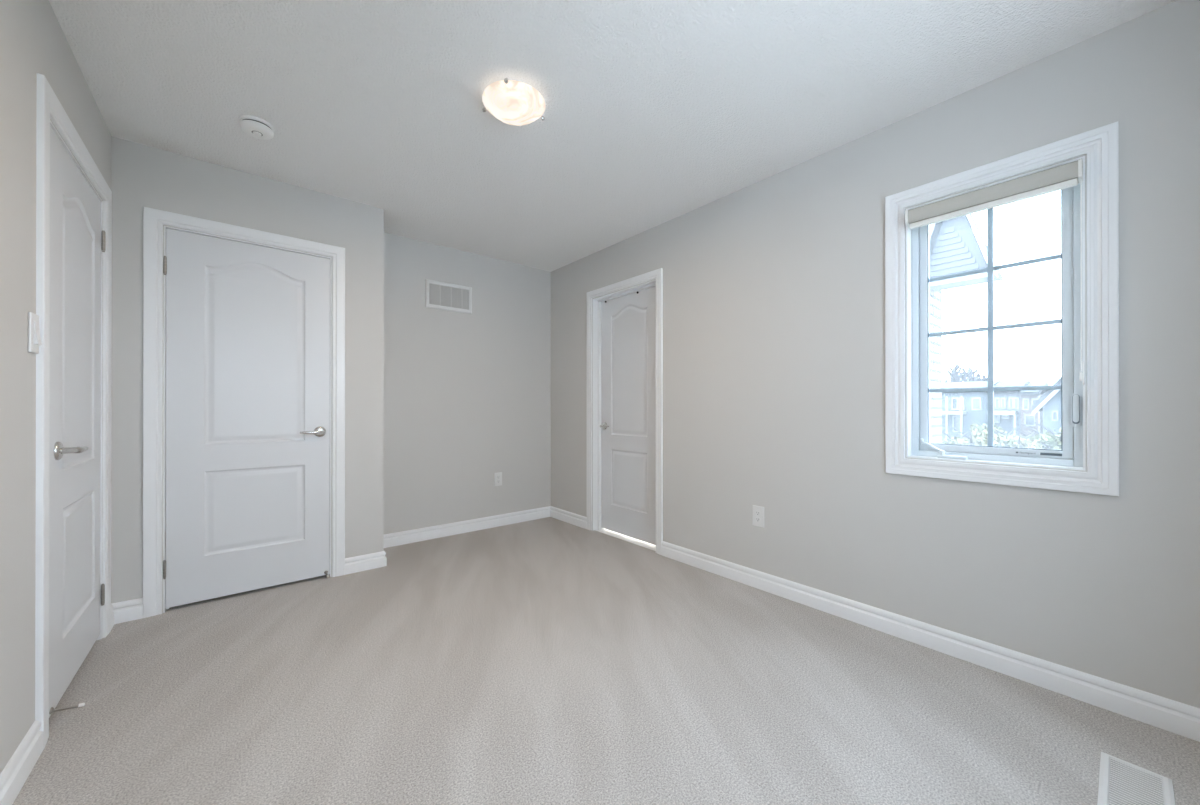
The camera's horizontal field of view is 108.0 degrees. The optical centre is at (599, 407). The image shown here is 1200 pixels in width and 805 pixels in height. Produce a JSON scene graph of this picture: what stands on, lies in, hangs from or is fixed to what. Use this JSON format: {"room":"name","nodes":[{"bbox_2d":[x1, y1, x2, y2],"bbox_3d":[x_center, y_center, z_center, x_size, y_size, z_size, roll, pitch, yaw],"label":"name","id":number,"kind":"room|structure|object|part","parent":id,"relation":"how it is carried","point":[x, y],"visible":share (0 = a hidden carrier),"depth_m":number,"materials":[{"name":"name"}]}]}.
{"room":"empty bedroom","nodes":[
{"label":"empty bedroom","id":0,"kind":"room"},
{"bbox_2d":[0,0,110,773],"bbox_3d":[-1.450,-0.139,0.882,0.130,2.440,4.111,0,0,-40],"label":"wall","id":1,"kind":"structure","parent":0,"point":[33,41],"depth_m":1.27,"materials":[{"name":"grey paint"}]},
{"bbox_2d":[0,720,42,804],"bbox_3d":[-0.920,1.029,0.359,0.016,0.102,2.632,0,0,-40],"label":"baseboard","id":2,"kind":"structure","parent":1,"relation":"attached to","point":[20,765],"depth_m":1.24,"materials":[{"name":"white paint"}]},
{"bbox_2d":[28,312,41,353],"bbox_3d":[-1.738,-0.228,1.344,0.016,0.121,0.070,0,0,-40],"label":"light switch","id":3,"kind":"object","parent":1,"relation":"attached to","point":[34,339],"visible":1,"depth_m":1.33,"materials":[{"name":"white plastic"}]},
{"bbox_2d":[35,73,111,749],"bbox_3d":[-2.120,0.016,1.700,0.146,2.132,0.962,0,0,-40],"label":"door frame","id":4,"kind":"structure","parent":1,"relation":"attached to","point":[49,107],"depth_m":1.41,"materials":[{"name":"white paint"}]},
{"bbox_2d":[49,126,105,716],"bbox_3d":[-2.067,0.049,1.750,0.116,2.012,0.789,0,0,-40],"label":"door","id":5,"kind":"structure","parent":1,"relation":"in","point":[75,208],"depth_m":1.70,"materials":[{"name":"white paint"}]},
{"bbox_3d":[-1.920,0.154,1.598,0.052,0.023,0.120,0,0,-40],"label":"lever handle","id":6,"kind":"part","parent":5,"relation":"part of","materials":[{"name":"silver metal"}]},
{"bbox_2d":[111,604,113,629],"bbox_3d":[-2.409,1.032,2.146,0.016,0.102,0.095,0,0,-40],"label":"baseboard","id":7,"kind":"structure","parent":1,"relation":"attached to","point":[112,612],"depth_m":2.15,"materials":[{"name":"white paint"}]},
{"bbox_2d":[111,136,383,612],"bbox_3d":[-2.098,-0.136,2.743,1.256,2.440,0.422,0,0,-40],"label":"wall","id":8,"kind":"structure","parent":0,"point":[142,176],"depth_m":2.50,"materials":[{"name":"grey paint"}]},
{"bbox_2d":[112,598,142,623],"bbox_3d":[-2.397,1.032,2.208,0.113,0.102,0.016,0,0,-40],"label":"baseboard","id":9,"kind":"structure","parent":8,"relation":"attached to","point":[129,610],"depth_m":2.21,"materials":[{"name":"white paint"}]},
{"bbox_2d":[143,207,344,617],"bbox_3d":[-2.039,0.026,2.579,0.909,2.116,0.126,0,0,-40],"label":"door frame","id":10,"kind":"structure","parent":8,"relation":"attached to","point":[154,220],"depth_m":2.30,"materials":[{"name":"white paint"}]},
{"bbox_2d":[163,228,329,607],"bbox_3d":[-2.003,0.058,2.529,0.755,2.012,0.113,0,0,-40],"label":"door","id":11,"kind":"structure","parent":8,"relation":"in","point":[248,325],"depth_m":2.51,"materials":[{"name":"white paint"}]},
{"bbox_3d":[-1.781,0.154,2.691,0.120,0.023,0.052,0,0,-40],"label":"lever handle","id":12,"kind":"part","parent":11,"relation":"part of","materials":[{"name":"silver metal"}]},
{"bbox_2d":[345,551,386,574],"bbox_3d":[-1.559,1.034,2.905,0.249,0.102,0.016,0,0,-40],"label":"baseboard","id":13,"kind":"structure","parent":8,"relation":"attached to","point":[365,562],"depth_m":2.90,"materials":[{"name":"white paint"}]},
{"bbox_2d":[384,232,550,533],"bbox_3d":[-1.645,-0.135,3.479,3.152,2.440,0.130,0,0,-40],"label":"wall","id":14,"kind":"structure","parent":0,"point":[467,397],"depth_m":3.76,"materials":[{"name":"grey paint"}]},
{"bbox_2d":[425,279,471,313],"bbox_3d":[-1.276,-0.936,3.696,0.401,0.235,0.010,0,0,-40],"label":"air vent","id":15,"kind":"object","parent":14,"relation":"in","point":[438,295],"visible":1,"depth_m":3.69,"materials":[{"name":"white plastic"}]},
{"bbox_2d":[429,283,466,308],"bbox_3d":[-1.276,-0.936,3.695,0.332,0.171,0.006,0,0,-40],"label":"grille","id":16,"kind":"object","parent":15,"relation":"attached to","point":[441,295],"depth_m":3.68,"materials":[{"name":"white metal"}]},
{"bbox_2d":[384,506,549,547],"bbox_3d":[-1.116,1.035,3.823,1.637,0.102,0.016,0,0,-40],"label":"baseboard","id":17,"kind":"structure","parent":14,"relation":"attached to","point":[438,531],"depth_m":3.75,"materials":[{"name":"white paint"}]},
{"bbox_2d":[494,472,501,485],"bbox_3d":[-0.929,0.657,3.984,0.076,0.122,0.008,0,0,-40],"label":"power outlet","id":18,"kind":"object","parent":14,"relation":"attached to","point":[497,476],"visible":1,"depth_m":3.98,"materials":[{"name":"white plastic"}]},
{"bbox_2d":[12,517,1199,804],"bbox_3d":[0.235,1.158,2.283,4.514,0.150,4.371,0,0,-40],"label":"floor","id":19,"kind":"structure","parent":0,"point":[548,660],"depth_m":1.59,"materials":[{"name":"carpet"}]},
{"bbox_2d":[1097,752,1174,804],"bbox_3d":[1.495,1.078,1.216,0.307,0.007,0.136,0,0,-40],"label":"floor vent","id":20,"kind":"object","parent":19,"relation":"in","point":[1121,782],"visible":1,"depth_m":1.24,"materials":[{"name":"white plastic"}]},
{"bbox_3d":[1.497,1.076,1.217,0.265,0.001,0.096,0,0,-40],"label":"louvre panel","id":21,"kind":"part","parent":20,"relation":"part of","materials":[{"name":"white plastic"}]},
{"bbox_2d":[49,0,1175,271],"bbox_3d":[-0.215,-1.432,1.913,5.884,0.150,4.371,0,0,-40],"label":"ceiling","id":22,"kind":"structure","parent":0,"point":[657,112],"depth_m":1.83,"materials":[{"name":"white paint"}]},
{"bbox_2d":[239,115,273,139],"bbox_3d":[-1.643,-1.332,2.089,0.132,0.050,0.132,0,0,-40],"label":"smoke detector","id":23,"kind":"object","parent":22,"relation":"attached to","point":[256,127],"visible":1,"depth_m":2.06,"materials":[{"name":"white plastic"}]},
{"bbox_2d":[482,78,545,125],"bbox_3d":[-0.367,-1.308,1.904,0.286,0.098,0.270,0,0,-40],"label":"ceiling light","id":24,"kind":"object","parent":22,"relation":"attached to","point":[512,102],"visible":1,"depth_m":1.84,"materials":[{"name":"white glass"}]},
{"bbox_2d":[551,0,1199,707],"bbox_3d":[0.873,-0.136,2.817,0.130,2.440,4.111,0,0,-40],"label":"wall","id":25,"kind":"structure","parent":0,"point":[774,286],"depth_m":2.00,"materials":[{"name":"grey paint"}]},
{"bbox_2d":[550,506,586,528],"bbox_3d":[-0.307,1.036,4.117,0.016,0.102,0.599,0,0,-40],"label":"baseboard","id":26,"kind":"structure","parent":25,"relation":"attached to","point":[569,517],"depth_m":4.09,"materials":[{"name":"white paint"}]},
{"bbox_2d":[586,268,662,554],"bbox_3d":[0.220,0.032,3.588,0.146,2.108,0.892,0,0,-40],"label":"door frame","id":27,"kind":"structure","parent":25,"relation":"attached to","point":[657,274],"depth_m":3.84,"materials":[{"name":"white paint"}]},
{"bbox_2d":[600,287,655,544],"bbox_3d":[0.237,0.064,3.602,0.097,2.016,0.744,0,0,-40],"label":"door","id":28,"kind":"structure","parent":25,"relation":"in","point":[628,322],"depth_m":3.62,"materials":[{"name":"white paint"}]},
{"bbox_2d":[752,505,763,527],"bbox_3d":[0.949,0.654,2.616,0.008,0.122,0.076,0,0,-40],"label":"power outlet","id":29,"kind":"object","parent":25,"relation":"attached to","point":[757,511],"visible":1,"depth_m":2.61,"materials":[{"name":"white plastic"}]},
{"bbox_2d":[661,541,1199,741],"bbox_3d":[1.294,1.032,2.195,0.016,0.102,2.620,0,0,-40],"label":"baseboard","id":30,"kind":"structure","parent":25,"relation":"attached to","point":[1179,718],"depth_m":1.82,"materials":[{"name":"white paint"}]},
{"bbox_2d":[885,121,1118,495],"bbox_3d":[1.655,-0.347,1.861,0.150,1.324,0.721,0,0,-40],"label":"window","id":31,"kind":"structure","parent":25,"relation":"in","point":[1071,456],"depth_m":1.73,"materials":[{"name":"white paint"}]},
{"bbox_3d":[1.524,0.179,2.002,0.019,0.071,0.096,0,0,-34],"label":"crank handle","id":32,"kind":"part","parent":31,"relation":"part of","materials":[{"name":"white plastic"}]},
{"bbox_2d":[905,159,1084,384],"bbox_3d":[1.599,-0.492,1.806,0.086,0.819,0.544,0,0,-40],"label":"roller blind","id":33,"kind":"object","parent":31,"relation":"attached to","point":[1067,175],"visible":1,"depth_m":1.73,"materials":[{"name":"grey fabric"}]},
{"bbox_3d":[1.587,-0.828,1.798,0.022,0.022,0.518,0,0,-40],"label":"rail","id":34,"kind":"part","parent":33,"relation":"part of","materials":[{"name":"white"}]},
{"bbox_3d":[1.772,-0.484,1.605,0.017,0.712,0.005,0,0,-40],"label":"bead chain","id":35,"kind":"part","parent":33,"relation":"part of","materials":[{"name":"white plastic"}]},
{"bbox_3d":[1.821,0.010,1.667,0.007,0.131,0.027,0,0,-40],"label":"lock plate","id":36,"kind":"part","parent":31,"relation":"part of","materials":[{"name":"white plastic"}]},
{"bbox_3d":[1.814,0.004,1.662,0.008,0.106,0.016,0,0,-40],"label":"lock lever","id":37,"kind":"part","parent":31,"relation":"part of","materials":[{"name":"white plastic"}]},
{"label":"outside","id":38,"kind":"structure","parent":0,"visible":0},
{"bbox_3d":[24.812,4.227,27.164,67.092,0.200,70.000,0,0,-40],"label":"ground","id":39,"kind":"structure","parent":38,"visible":0},
{"bbox_2d":[944,361,972,381],"bbox_3d":[30.955,0.057,38.122,2.525,8.190,2.368,0,0,5],"label":"bare tree","id":40,"kind":"object","parent":39,"relation":"on","point":[954,375],"visible":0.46,"depth_m":37.62,"materials":[{"name":"grey plant"}]},
{"bbox_2d":[942,431,974,444],"bbox_3d":[10.991,2.374,13.387,1.054,3.466,1.057,0,0,-40],"label":"leafy tree","id":41,"kind":"object","parent":39,"relation":"on","point":[958,440],"visible":0.06,"depth_m":13.21,"materials":[{"name":"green plant"}]},
{"bbox_2d":[930,214,1002,443],"bbox_3d":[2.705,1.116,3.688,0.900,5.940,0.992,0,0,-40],"label":"brick house wing","id":42,"kind":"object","parent":39,"relation":"on","point":[955,248],"visible":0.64,"depth_m":3.62,"materials":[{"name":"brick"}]},
{"bbox_2d":[952,427,986,445],"bbox_3d":[16.789,2.510,19.653,1.449,3.217,1.575,0,0,-40],"label":"leafy tree","id":43,"kind":"object","parent":39,"relation":"on","point":[975,433],"visible":0.2,"depth_m":19.41,"materials":[{"name":"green plant"}]},
{"bbox_2d":[959,368,981,381],"bbox_3d":[34.685,0.183,41.683,2.855,7.950,2.774,0,0,-40],"label":"bare tree","id":44,"kind":"object","parent":39,"relation":"on","point":[969,373],"visible":0.19,"depth_m":41.43,"materials":[{"name":"grey plant"}]},
{"bbox_2d":[942,380,1001,440],"bbox_3d":[25.946,1.152,30.723,9.600,5.962,3.287,0,0,-40],"label":"townhouse","id":45,"kind":"structure","parent":39,"relation":"on","point":[958,408],"depth_m":28.04,"materials":[{"name":"grey"}]},
{"bbox_3d":[22.221,1.264,27.929,0.200,1.601,0.083,0,0,-40],"label":"post","id":46,"kind":"part","parent":45,"relation":"part of","materials":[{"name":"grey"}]},
{"bbox_3d":[22.221,-0.219,27.931,0.200,0.945,0.083,0,0,-40],"label":"post","id":47,"kind":"part","parent":45,"relation":"part of","materials":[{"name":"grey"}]},
{"bbox_3d":[23.103,-0.230,28.396,0.030,0.652,0.206,0,0,-40],"label":"pane","id":48,"kind":"part","parent":45,"relation":"part of","materials":[{"name":"clear glass"}]},
{"bbox_3d":[23.185,1.071,28.296,0.030,0.910,0.358,0,0,-40],"label":"pane","id":49,"kind":"part","parent":45,"relation":"part of","materials":[{"name":"clear glass"}]},
{"bbox_3d":[22.696,1.239,27.360,0.200,1.569,0.080,0,0,-40],"label":"post","id":50,"kind":"part","parent":45,"relation":"part of","materials":[{"name":"grey"}]},
{"bbox_3d":[22.696,-0.215,27.362,0.200,0.926,0.080,0,0,-40],"label":"post","id":51,"kind":"part","parent":45,"relation":"part of","materials":[{"name":"grey"}]},
{"bbox_3d":[23.791,-0.223,27.570,0.030,0.634,0.340,0,0,-40],"label":"pane","id":52,"kind":"part","parent":45,"relation":"part of","materials":[{"name":"clear glass"}]},
{"bbox_2d":[966,365,983,380],"bbox_3d":[38.995,-0.111,45.637,3.242,8.553,2.851,0,0,-40],"label":"bare tree","id":53,"kind":"object","parent":39,"relation":"on","point":[973,372],"visible":0.23,"depth_m":45.13,"materials":[{"name":"grey plant"}]},
{"bbox_2d":[979,372,986,380],"bbox_3d":[43.184,0.126,49.094,2.860,8.090,2.055,0,0,18],"label":"bare tree","id":54,"kind":"object","parent":39,"relation":"on","point":[984,378],"visible":0.11,"depth_m":48.62,"materials":[{"name":"grey plant"}]},
{"bbox_2d":[969,420,1006,444],"bbox_3d":[19.107,2.386,21.651,1.444,3.471,1.592,0,0,-40],"label":"leafy tree","id":55,"kind":"object","parent":39,"relation":"on","point":[975,425],"visible":0.19,"depth_m":21.57,"materials":[{"name":"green plant"}]},
{"bbox_2d":[980,424,1024,445],"bbox_3d":[15.724,2.395,16.993,1.369,3.437,1.536,0,0,41],"label":"leafy tree","id":56,"kind":"object","parent":39,"relation":"on","point":[984,441],"visible":0.04,"depth_m":17.54,"materials":[{"name":"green plant"}]},
{"bbox_2d":[987,380,1035,435],"bbox_3d":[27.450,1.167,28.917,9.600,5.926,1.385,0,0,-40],"label":"townhouse","id":57,"kind":"structure","parent":39,"relation":"on","point":[1006,403],"depth_m":26.50,"materials":[{"name":"grey"}]},
{"bbox_3d":[23.792,0.118,25.873,0.080,0.204,1.224,0,0,-40],"label":"railing","id":58,"kind":"part","parent":57,"relation":"part of","materials":[{"name":"grey"}]},
{"bbox_3d":[24.273,1.225,25.505,0.250,1.566,0.078,0,0,-40],"label":"post","id":59,"kind":"part","parent":57,"relation":"part of","materials":[{"name":"grey"}]},
{"bbox_2d":[994,429,1034,447],"bbox_3d":[12.479,2.371,13.094,1.195,3.471,1.348,0,0,-40],"label":"leafy tree","id":60,"kind":"object","parent":39,"relation":"on","point":[1008,441],"visible":0.12,"depth_m":13.09,"materials":[{"name":"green plant"}]},
{"bbox_2d":[1010,426,1046,445],"bbox_3d":[18.401,2.506,18.484,1.594,3.400,1.768,0,0,-40],"label":"leafy tree","id":61,"kind":"object","parent":39,"relation":"on","point":[1010,426],"visible":0.03,"depth_m":18.66,"materials":[{"name":"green plant"}]},
{"bbox_2d":[1019,382,1048,436],"bbox_3d":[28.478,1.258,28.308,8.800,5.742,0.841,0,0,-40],"label":"townhouse","id":62,"kind":"structure","parent":39,"relation":"on","point":[1026,401],"depth_m":25.80,"materials":[{"name":"grey"}]},
{"bbox_3d":[25.235,-0.179,25.837,0.030,0.534,0.171,0,0,-40],"label":"pane","id":63,"kind":"part","parent":62,"relation":"part of","materials":[{"name":"clear glass"}]},
{"bbox_3d":[25.343,0.767,25.705,0.030,0.532,0.338,0,0,-40],"label":"pane","id":64,"kind":"part","parent":62,"relation":"part of","materials":[{"name":"clear glass"}]},
{"bbox_2d":[1021,423,1060,446],"bbox_3d":[15.923,2.336,15.428,1.932,3.550,1.363,0,0,-5],"label":"leafy tree","id":65,"kind":"object","parent":39,"relation":"on","point":[1038,434],"visible":0.03,"depth_m":15.38,"materials":[{"name":"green plant"}]},
{"bbox_2d":[1032,377,1060,432],"bbox_3d":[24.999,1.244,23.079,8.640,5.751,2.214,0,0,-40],"label":"gabled house","id":66,"kind":"structure","parent":39,"relation":"on","point":[1049,402],"depth_m":20.84,"materials":[{"name":"grey"}]},
{"bbox_3d":[21.641,0.405,20.744,0.030,0.382,0.132,0,0,-40],"label":"pane","id":67,"kind":"part","parent":66,"relation":"part of","materials":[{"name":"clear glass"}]},
{"bbox_2d":[1033,422,1060,449],"bbox_3d":[11.676,2.241,11.004,1.070,3.722,1.196,0,0,-40],"label":"leafy tree","id":68,"kind":"object","parent":39,"relation":"on","point":[1052,440],"visible":0.14,"depth_m":11.08,"materials":[{"name":"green plant"}]}
]}

